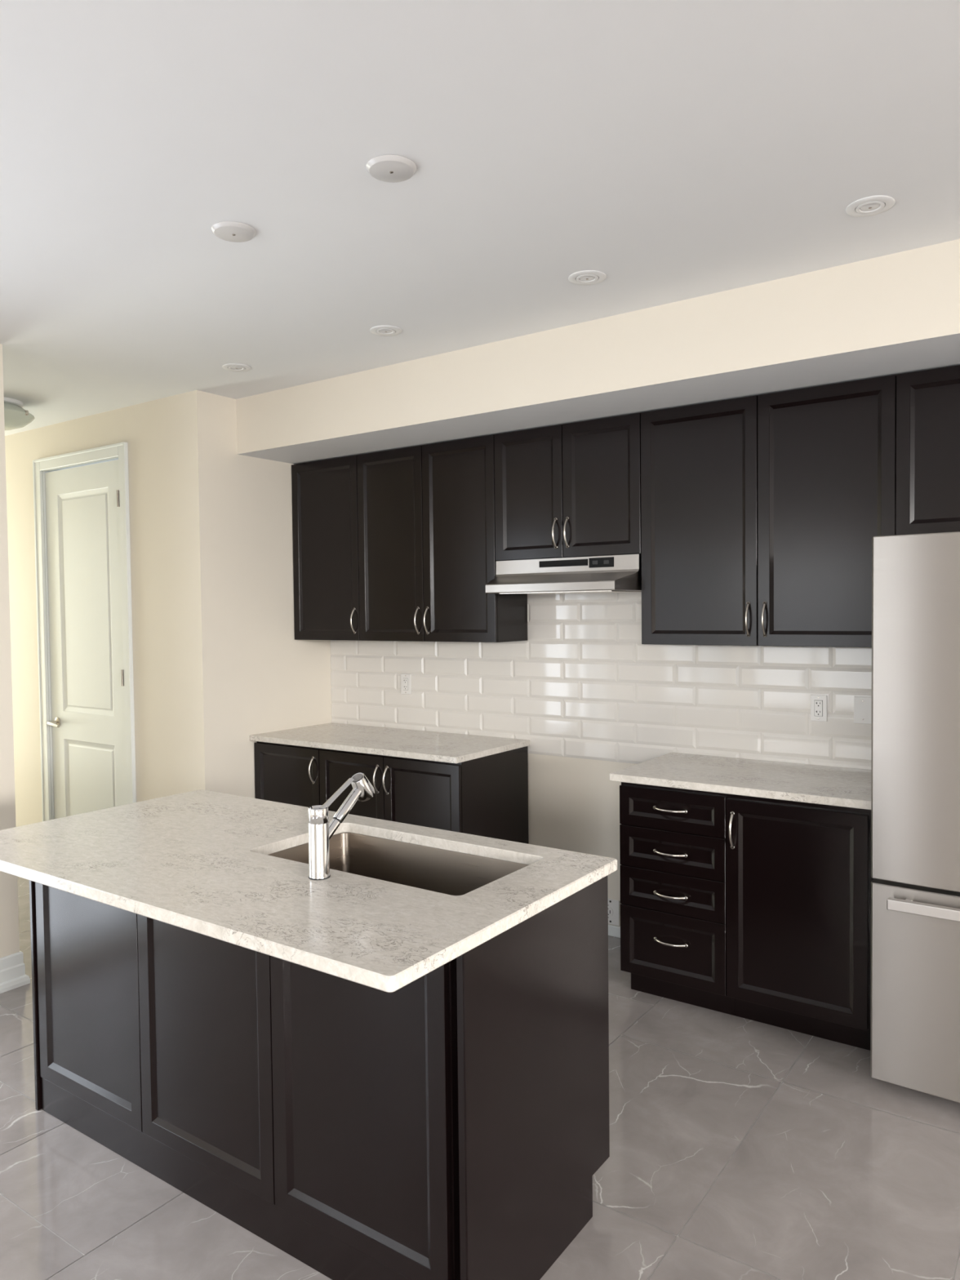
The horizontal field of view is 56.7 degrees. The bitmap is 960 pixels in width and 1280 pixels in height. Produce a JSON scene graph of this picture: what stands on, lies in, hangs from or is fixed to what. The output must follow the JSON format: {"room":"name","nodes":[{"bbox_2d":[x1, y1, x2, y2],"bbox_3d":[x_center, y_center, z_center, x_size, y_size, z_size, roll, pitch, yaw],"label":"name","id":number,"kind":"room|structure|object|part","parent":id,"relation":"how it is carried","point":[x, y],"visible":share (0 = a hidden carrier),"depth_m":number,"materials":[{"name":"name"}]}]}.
{"room":"kitchen","nodes":[
{"label":"kitchen","id":0,"kind":"room"},
{"bbox_2d":[4,393,191,826],"bbox_3d":[-2.899,0.106,5.696,3.430,2.810,0.120,1,2,35],"label":"wall","id":1,"kind":"structure","parent":0,"point":[153,430],"depth_m":4.87,"materials":[{"name":"beige paint"}]},
{"bbox_2d":[32,441,136,821],"bbox_3d":[-2.288,0.171,5.252,0.954,2.535,0.142,1,2,35],"label":"trim","id":2,"kind":"structure","parent":1,"relation":"attached to","point":[119,451],"depth_m":5.31,"materials":[{"name":"white paint"}]},
{"bbox_2d":[44,459,126,818],"bbox_3d":[-2.316,0.209,5.208,0.807,2.447,0.107,1,2,35],"label":"door","id":3,"kind":"structure","parent":1,"relation":"in","point":[82,508],"depth_m":5.23,"materials":[{"name":"white paint"}]},
{"bbox_3d":[-2.562,0.502,5.372,0.141,0.060,0.072,1,2,35],"label":"handle","id":4,"kind":"part","parent":3,"relation":"part of","materials":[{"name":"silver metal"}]},
{"bbox_2d":[0,343,332,957],"bbox_3d":[-3.130,0.221,2.284,0.120,2.810,7.600,1,2,35],"label":"wall","id":5,"kind":"structure","parent":0,"point":[249,674],"depth_m":4.72,"materials":[{"name":"beige paint"}]},
{"bbox_2d":[0,951,30,993],"bbox_3d":[-2.371,1.419,3.776,0.628,0.140,0.593,1,2,35],"label":"baseboard","id":6,"kind":"structure","parent":5,"relation":"attached to","point":[12,966],"depth_m":3.79,"materials":[{"name":"white paint"}]},
{"bbox_2d":[0,0,959,435],"bbox_3d":[-0.255,-1.193,0.203,14.050,0.114,7.600,1,2,35],"label":"ceiling","id":7,"kind":"structure","parent":0,"point":[672,151],"depth_m":2.31,"materials":[{"name":"white paint"}]},
{"bbox_2d":[4,396,34,430],"bbox_3d":[-2.581,-1.199,4.735,0.368,0.146,0.375,1,2,35],"label":"ceiling lamp","id":8,"kind":"object","parent":7,"relation":"attached to","point":[15,416],"visible":0.77,"depth_m":4.69,"materials":[{"name":"white glass"}]},
{"bbox_2d":[222,363,250,371],"bbox_3d":[-1.131,-1.265,4.134,0.129,0.006,0.129,1,2,35],"label":"recessed light","id":9,"kind":"object","parent":7,"relation":"in","point":[230,366],"visible":1,"depth_m":4.12,"materials":[{"name":"white plastic"}]},
{"bbox_2d":[369,324,401,336],"bbox_3d":[-0.383,-1.257,3.617,0.129,0.006,0.129,1,2,35],"label":"recessed light","id":10,"kind":"object","parent":7,"relation":"in","point":[384,330],"visible":1,"depth_m":3.61,"materials":[{"name":"white plastic"}]},
{"bbox_2d":[568,270,605,284],"bbox_3d":[0.370,-1.247,3.065,0.129,0.006,0.129,1,2,35],"label":"recessed light","id":11,"kind":"object","parent":7,"relation":"in","point":[585,277],"visible":1,"depth_m":3.06,"materials":[{"name":"white plastic"}]},
{"bbox_2d":[845,195,894,217],"bbox_3d":[1.116,-1.239,2.543,0.129,0.006,0.129,1,2,35],"label":"recessed light","id":12,"kind":"object","parent":7,"relation":"in","point":[870,206],"visible":1,"depth_m":2.53,"materials":[{"name":"white plastic"}]},
{"bbox_2d":[0,876,959,1279],"bbox_3d":[-0.223,1.619,0.295,14.050,0.080,7.600,1,2,35],"label":"floor","id":13,"kind":"structure","parent":0,"point":[741,1148],"depth_m":2.47,"materials":[{"name":"grey tile"}]},
{"bbox_2d":[253,741,321,807],"bbox_3d":[-0.870,0.987,4.966,0.497,0.892,0.626,1,2,35],"label":"base cabinet","id":14,"kind":"object","parent":13,"relation":"on","point":[287,774],"visible":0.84,"depth_m":4.73,"materials":[{"name":"brown wood"}]},
{"bbox_3d":[-0.871,0.675,4.596,0.015,0.142,0.040,1,2,35],"label":"handle","id":15,"kind":"part","parent":14,"relation":"part of","materials":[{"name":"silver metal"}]},
{"bbox_2d":[29,875,609,1279],"bbox_3d":[-0.543,1.061,2.618,1.719,0.890,0.658,1,2,35],"label":"kitchen island","id":16,"kind":"object","parent":13,"relation":"on","point":[451,1123],"visible":0.62,"depth_m":2.17,"materials":[{"name":"brown wood"}]},
{"bbox_3d":[-1.241,1.053,3.105,0.017,0.890,0.652,1,2,35],"label":"panel","id":17,"kind":"part","parent":16,"relation":"part of","materials":[{"name":"brown wood"}]},
{"bbox_3d":[-1.185,1.013,2.685,0.541,0.775,0.019,1,2,35],"label":"door panel","id":18,"kind":"part","parent":16,"relation":"part of","materials":[{"name":"brown wood"}]},
{"bbox_3d":[-0.737,1.019,2.370,0.547,0.775,0.019,1,2,35],"label":"door panel","id":19,"kind":"part","parent":16,"relation":"part of","materials":[{"name":"brown wood"}]},
{"bbox_2d":[0,789,617,992],"bbox_3d":[-0.610,0.604,2.490,1.747,0.030,0.922,1,2,35],"label":"island countertop","id":20,"kind":"structure","parent":16,"relation":"on","point":[198,861],"depth_m":2.19,"materials":[{"name":"stone"}]},
{"bbox_2d":[307,773,374,879],"bbox_3d":[-0.355,0.473,2.296,0.054,0.238,0.225,1,2,35],"label":"kitchen faucet","id":21,"kind":"object","parent":20,"relation":"on","point":[321,831],"visible":1,"depth_m":2.22,"materials":[{"name":"silver metal"}]},
{"bbox_3d":[-0.367,0.395,2.278,0.023,0.066,0.114,1,2,35],"label":"lever","id":22,"kind":"part","parent":21,"relation":"part of","materials":[{"name":"silver metal"}]},
{"bbox_3d":[-0.343,0.427,2.313,0.028,0.088,0.100,1,2,35],"label":"spout","id":23,"kind":"part","parent":21,"relation":"part of","materials":[{"name":"silver metal"}]},
{"bbox_2d":[267,832,527,895],"bbox_3d":[-0.236,0.716,2.442,0.769,0.198,0.425,1,2,35],"label":"sink","id":24,"kind":"object","parent":20,"relation":"in","point":[451,873],"visible":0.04,"depth_m":2.65,"materials":[{"name":"silver metal"}]},
{"bbox_3d":[-0.289,1.024,2.055,0.542,0.775,0.019,1,2,35],"label":"door panel","id":25,"kind":"part","parent":16,"relation":"part of","materials":[{"name":"brown wood"}]},
{"bbox_3d":[0.150,1.069,2.127,0.020,0.890,0.652,1,2,35],"label":"panel","id":26,"kind":"part","parent":16,"relation":"part of","materials":[{"name":"brown wood"}]},
{"bbox_2d":[319,746,528,844],"bbox_3d":[-0.298,0.994,4.564,0.898,0.892,0.626,1,2,35],"label":"base cabinet","id":27,"kind":"object","parent":13,"relation":"on","point":[487,796],"visible":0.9,"depth_m":4.30,"materials":[{"name":"brown wood"}]},
{"bbox_3d":[-0.641,0.951,4.475,0.436,0.765,0.019,1,2,35],"label":"door","id":28,"kind":"part","parent":27,"relation":"part of","materials":[{"name":"brown wood"}]},
{"bbox_3d":[-0.508,0.681,4.340,0.015,0.142,0.040,1,2,35],"label":"handle","id":29,"kind":"part","parent":27,"relation":"part of","materials":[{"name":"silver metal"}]},
{"bbox_3d":[-0.457,0.681,4.305,0.015,0.142,0.040,1,2,35],"label":"handle","id":30,"kind":"part","parent":27,"relation":"part of","materials":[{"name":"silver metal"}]},
{"bbox_2d":[249,722,529,763],"bbox_3d":[-0.500,0.530,4.697,1.407,0.030,0.632,1,2,35],"label":"countertop","id":31,"kind":"structure","parent":27,"relation":"on","point":[444,747],"depth_m":4.55,"materials":[{"name":"stone"}]},
{"bbox_3d":[-0.274,0.955,4.216,0.455,0.765,0.019,1,2,35],"label":"door","id":32,"kind":"part","parent":27,"relation":"part of","materials":[{"name":"brown wood"}]},
{"bbox_2d":[619,782,734,1015],"bbox_3d":[0.908,1.008,3.716,0.441,0.892,0.626,1,2,35],"label":"base cabinet","id":33,"kind":"object","parent":13,"relation":"on","point":[673,841],"visible":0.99,"depth_m":3.49,"materials":[{"name":"brown wood"}]},
{"bbox_3d":[0.738,0.835,3.470,0.142,0.015,0.040,1,2,35],"label":"handle","id":34,"kind":"part","parent":33,"relation":"part of","materials":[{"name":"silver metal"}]},
{"bbox_3d":[0.736,0.663,3.465,0.142,0.015,0.040,1,2,35],"label":"handle","id":35,"kind":"part","parent":33,"relation":"part of","materials":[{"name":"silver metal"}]},
{"bbox_3d":[0.742,1.188,3.482,0.142,0.015,0.040,1,2,35],"label":"handle","id":36,"kind":"part","parent":33,"relation":"part of","materials":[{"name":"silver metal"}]},
{"bbox_3d":[0.740,1.001,3.476,0.142,0.015,0.040,1,2,35],"label":"handle","id":37,"kind":"part","parent":33,"relation":"part of","materials":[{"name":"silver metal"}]},
{"bbox_3d":[0.754,0.995,3.495,0.438,0.157,0.019,1,2,35],"label":"drawer","id":38,"kind":"part","parent":33,"relation":"part of","materials":[{"name":"brown wood"}]},
{"bbox_3d":[0.752,0.832,3.490,0.438,0.163,0.019,1,2,35],"label":"drawer","id":39,"kind":"part","parent":33,"relation":"part of","materials":[{"name":"brown wood"}]},
{"bbox_3d":[0.750,0.669,3.485,0.438,0.156,0.019,1,2,35],"label":"drawer","id":40,"kind":"part","parent":33,"relation":"part of","materials":[{"name":"brown wood"}]},
{"bbox_3d":[0.756,1.213,3.502,0.438,0.274,0.019,1,2,35],"label":"drawer","id":41,"kind":"part","parent":33,"relation":"part of","materials":[{"name":"brown wood"}]},
{"bbox_2d":[725,794,873,1050],"bbox_3d":[1.302,1.012,3.439,0.519,0.892,0.626,1,2,35],"label":"base cabinet","id":42,"kind":"object","parent":13,"relation":"on","point":[799,879],"visible":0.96,"depth_m":3.22,"materials":[{"name":"brown wood"}]},
{"bbox_3d":[0.940,0.714,3.323,0.015,0.142,0.040,1,2,35],"label":"handle","id":43,"kind":"part","parent":42,"relation":"part of","materials":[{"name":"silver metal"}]},
{"bbox_2d":[609,752,871,809],"bbox_3d":[1.113,0.549,3.562,1.003,0.030,0.632,1,2,35],"label":"countertop","id":44,"kind":"structure","parent":42,"relation":"on","point":[846,787],"depth_m":3.48,"materials":[{"name":"stone"}]},
{"bbox_2d":[870,531,959,1102],"bbox_3d":[1.839,0.565,2.902,0.912,1.809,0.836,1,2,35],"label":"refrigerator","id":45,"kind":"object","parent":13,"relation":"on","point":[915,1007],"visible":1,"depth_m":2.80,"materials":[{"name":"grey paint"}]},
{"bbox_3d":[1.663,1.113,2.661,0.912,0.645,0.082,1,2,35],"label":"freezer drawer","id":46,"kind":"part","parent":45,"relation":"part of","materials":[{"name":"silver metal"}]},
{"bbox_3d":[1.466,0.222,2.764,0.454,1.106,0.080,1,2,35],"label":"door","id":47,"kind":"part","parent":45,"relation":"part of","materials":[{"name":"silver metal"}]},
{"bbox_3d":[1.623,0.837,2.599,0.792,0.034,0.058,1,2,35],"label":"handle","id":48,"kind":"part","parent":45,"relation":"part of","materials":[{"name":"silver metal"}]},
{"bbox_2d":[527,753,635,926],"bbox_3d":[3.433,0.093,2.383,10.740,2.910,0.120,1,2,35],"label":"wall","id":49,"kind":"structure","parent":0,"point":[574,802],"depth_m":4.42,"materials":[{"name":"beige paint"}]},
{"bbox_2d":[291,454,359,640],"bbox_3d":[-0.792,-0.505,5.047,0.504,1.004,0.325,1,2,35],"label":"upper cabinet","id":50,"kind":"object","parent":49,"relation":"attached to","point":[325,527],"visible":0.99,"depth_m":4.95,"materials":[{"name":"brown wood"}]},
{"bbox_3d":[-0.688,-0.104,4.816,0.015,0.142,0.040,1,2,35],"label":"handle","id":51,"kind":"part","parent":50,"relation":"part of","materials":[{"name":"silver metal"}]},
{"bbox_2d":[356,434,527,642],"bbox_3d":[-0.220,-0.498,4.645,0.892,1.004,0.325,1,2,35],"label":"upper cabinet","id":52,"kind":"object","parent":49,"relation":"attached to","point":[426,524],"visible":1,"depth_m":4.51,"materials":[{"name":"brown wood"}]},
{"bbox_3d":[-0.471,-0.494,4.677,0.443,0.997,0.019,1,2,35],"label":"door","id":53,"kind":"part","parent":52,"relation":"part of","materials":[{"name":"brown wood"}]},
{"bbox_3d":[-0.325,-0.100,4.560,0.015,0.142,0.040,1,2,35],"label":"handle","id":54,"kind":"part","parent":52,"relation":"part of","materials":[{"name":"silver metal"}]},
{"bbox_3d":[-0.274,-0.099,4.525,0.015,0.142,0.040,1,2,35],"label":"handle","id":55,"kind":"part","parent":52,"relation":"part of","materials":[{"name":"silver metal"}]},
{"bbox_3d":[-0.106,-0.489,4.420,0.442,0.997,0.019,1,2,35],"label":"door","id":56,"kind":"part","parent":52,"relation":"part of","materials":[{"name":"brown wood"}]},
{"bbox_2d":[493,412,641,560],"bbox_3d":[0.454,-0.687,4.163,0.761,0.610,0.325,1,2,35],"label":"upper cabinet","id":57,"kind":"object","parent":49,"relation":"attached to","point":[571,490],"visible":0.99,"depth_m":4.04,"materials":[{"name":"brown wood"}]},
{"bbox_3d":[0.228,-0.682,4.178,0.371,0.603,0.019,1,2,35],"label":"door","id":58,"kind":"part","parent":57,"relation":"part of","materials":[{"name":"brown wood"}]},
{"bbox_3d":[0.342,-0.491,4.075,0.015,0.142,0.040,1,2,35],"label":"handle","id":59,"kind":"part","parent":57,"relation":"part of","materials":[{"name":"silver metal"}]},
{"bbox_2d":[485,554,641,594],"bbox_3d":[0.424,-0.298,4.127,0.748,0.160,0.445,1,2,35],"label":"range hood","id":60,"kind":"object","parent":57,"relation":"attached to","point":[612,573],"visible":0.94,"depth_m":3.99,"materials":[{"name":"silver metal"}]},
{"bbox_2d":[538,559,587,567],"bbox_3d":[0.380,-0.351,4.068,0.254,0.029,0.004,1,2,35],"label":"vent grille","id":61,"kind":"object","parent":60,"relation":"attached to","point":[542,562],"depth_m":4.07,"materials":[{"name":"black plastic"}]},
{"bbox_3d":[0.540,-0.345,3.957,0.123,0.043,0.004,1,2,35],"label":"control panel","id":62,"kind":"part","parent":60,"relation":"part of","materials":[{"name":"black plastic"}]},
{"bbox_2d":[604,560,608,564],"bbox_3d":[0.560,-0.346,3.938,0.026,0.018,0.004,1,2,35],"label":"rocker switch","id":63,"kind":"object","parent":60,"relation":"attached to","point":[606,562],"depth_m":3.94,"materials":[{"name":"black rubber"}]},
{"bbox_3d":[0.391,-0.490,4.040,0.015,0.142,0.040,1,2,35],"label":"handle","id":64,"kind":"part","parent":57,"relation":"part of","materials":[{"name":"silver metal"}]},
{"bbox_3d":[0.539,-0.679,3.958,0.383,0.603,0.019,1,2,35],"label":"door","id":65,"kind":"part","parent":57,"relation":"part of","materials":[{"name":"brown wood"}]},
{"bbox_2d":[330,591,871,769],"bbox_3d":[0.452,0.110,4.402,3.299,0.949,0.008,1,2,35],"label":"tile backsplash","id":66,"kind":"structure","parent":49,"relation":"attached to","point":[584,683],"depth_m":4.28,"materials":[{"name":"tile"}]},
{"bbox_2d":[400,673,411,694],"bbox_3d":[-0.418,0.249,5.010,0.072,0.114,0.008,1,2,35],"label":"wall outlet","id":67,"kind":"object","parent":66,"relation":"attached to","point":[406,682],"visible":1,"depth_m":5.01,"materials":[{"name":"white plastic"}]},
{"bbox_2d":[403,678,408,689],"bbox_3d":[-0.419,0.249,5.009,0.032,0.066,0.004,1,2,35],"label":"receptacle","id":68,"kind":"object","parent":67,"relation":"attached to","point":[405,680],"depth_m":5.01,"materials":[{"name":"white plastic"}]},
{"bbox_2d":[810,694,826,721],"bbox_3d":[1.417,0.285,3.720,0.066,0.110,0.008,1,2,35],"label":"wall outlet","id":69,"kind":"object","parent":66,"relation":"attached to","point":[818,702],"visible":1,"depth_m":3.72,"materials":[{"name":"white plastic"}]},
{"bbox_2d":[814,700,822,715],"bbox_3d":[1.416,0.285,3.718,0.032,0.066,0.004,1,2,35],"label":"receptacle","id":70,"kind":"object","parent":69,"relation":"attached to","point":[818,704],"depth_m":3.72,"materials":[{"name":"white plastic"}]},
{"bbox_2d":[853,696,871,724],"bbox_3d":[1.560,0.286,3.620,0.070,0.110,0.007,1,2,35],"label":"blank plate","id":71,"kind":"object","parent":66,"relation":"attached to","point":[862,704],"visible":0.84,"depth_m":3.62,"materials":[{"name":"white plastic"}]},
{"bbox_2d":[608,898,619,925],"bbox_3d":[0.625,1.321,4.329,0.118,0.122,0.010,1,2,35],"label":"outlet","id":72,"kind":"object","parent":49,"relation":"attached to","point":[613,904],"visible":0.55,"depth_m":4.31,"materials":[{"name":"white plastic"}]},
{"bbox_2d":[608,906,613,916],"bbox_3d":[0.623,1.321,4.327,0.054,0.054,0.004,1,2,35],"label":"receptacle","id":73,"kind":"object","parent":72,"relation":"attached to","point":[610,908],"depth_m":4.32,"materials":[{"name":"white plastic"}]},
{"bbox_2d":[608,924,620,937],"bbox_3d":[0.596,1.411,4.350,0.760,0.052,0.016,1,2,35],"label":"baseboard","id":74,"kind":"structure","parent":49,"relation":"attached to","point":[613,931],"depth_m":4.30,"materials":[{"name":"white paint"}]},
{"bbox_2d":[640,374,896,647],"bbox_3d":[1.183,-0.482,3.659,1.013,1.004,0.325,1,2,35],"label":"upper cabinet","id":75,"kind":"object","parent":49,"relation":"attached to","point":[761,515],"visible":1,"depth_m":3.53,"materials":[{"name":"brown wood"}]},
{"bbox_3d":[0.907,-0.478,3.708,0.502,0.997,0.019,1,2,35],"label":"door","id":76,"kind":"part","parent":75,"relation":"part of","materials":[{"name":"brown wood"}]},
{"bbox_3d":[1.076,-0.083,3.575,0.015,0.142,0.040,1,2,35],"label":"handle","id":77,"kind":"part","parent":75,"relation":"part of","materials":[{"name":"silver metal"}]},
{"bbox_3d":[1.130,-0.083,3.538,0.015,0.142,0.040,1,2,35],"label":"handle","id":78,"kind":"part","parent":75,"relation":"part of","materials":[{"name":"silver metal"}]},
{"bbox_3d":[1.322,-0.473,3.416,0.504,0.997,0.019,1,2,35],"label":"door","id":79,"kind":"part","parent":75,"relation":"part of","materials":[{"name":"brown wood"}]},
{"bbox_2d":[895,364,959,535],"bbox_3d":[1.979,-0.675,3.091,0.937,0.599,0.325,1,2,35],"label":"upper cabinet","id":80,"kind":"object","parent":49,"relation":"attached to","point":[928,401],"visible":0.8,"depth_m":3.20,"materials":[{"name":"brown wood"}]},
{"bbox_2d":[235,239,959,464],"bbox_3d":[3.188,-1.102,2.015,10.500,0.292,0.684,1,2,35],"label":"soffit","id":81,"kind":"structure","parent":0,"point":[899,313],"depth_m":3.44,"materials":[{"name":"beige paint"}]}
]}

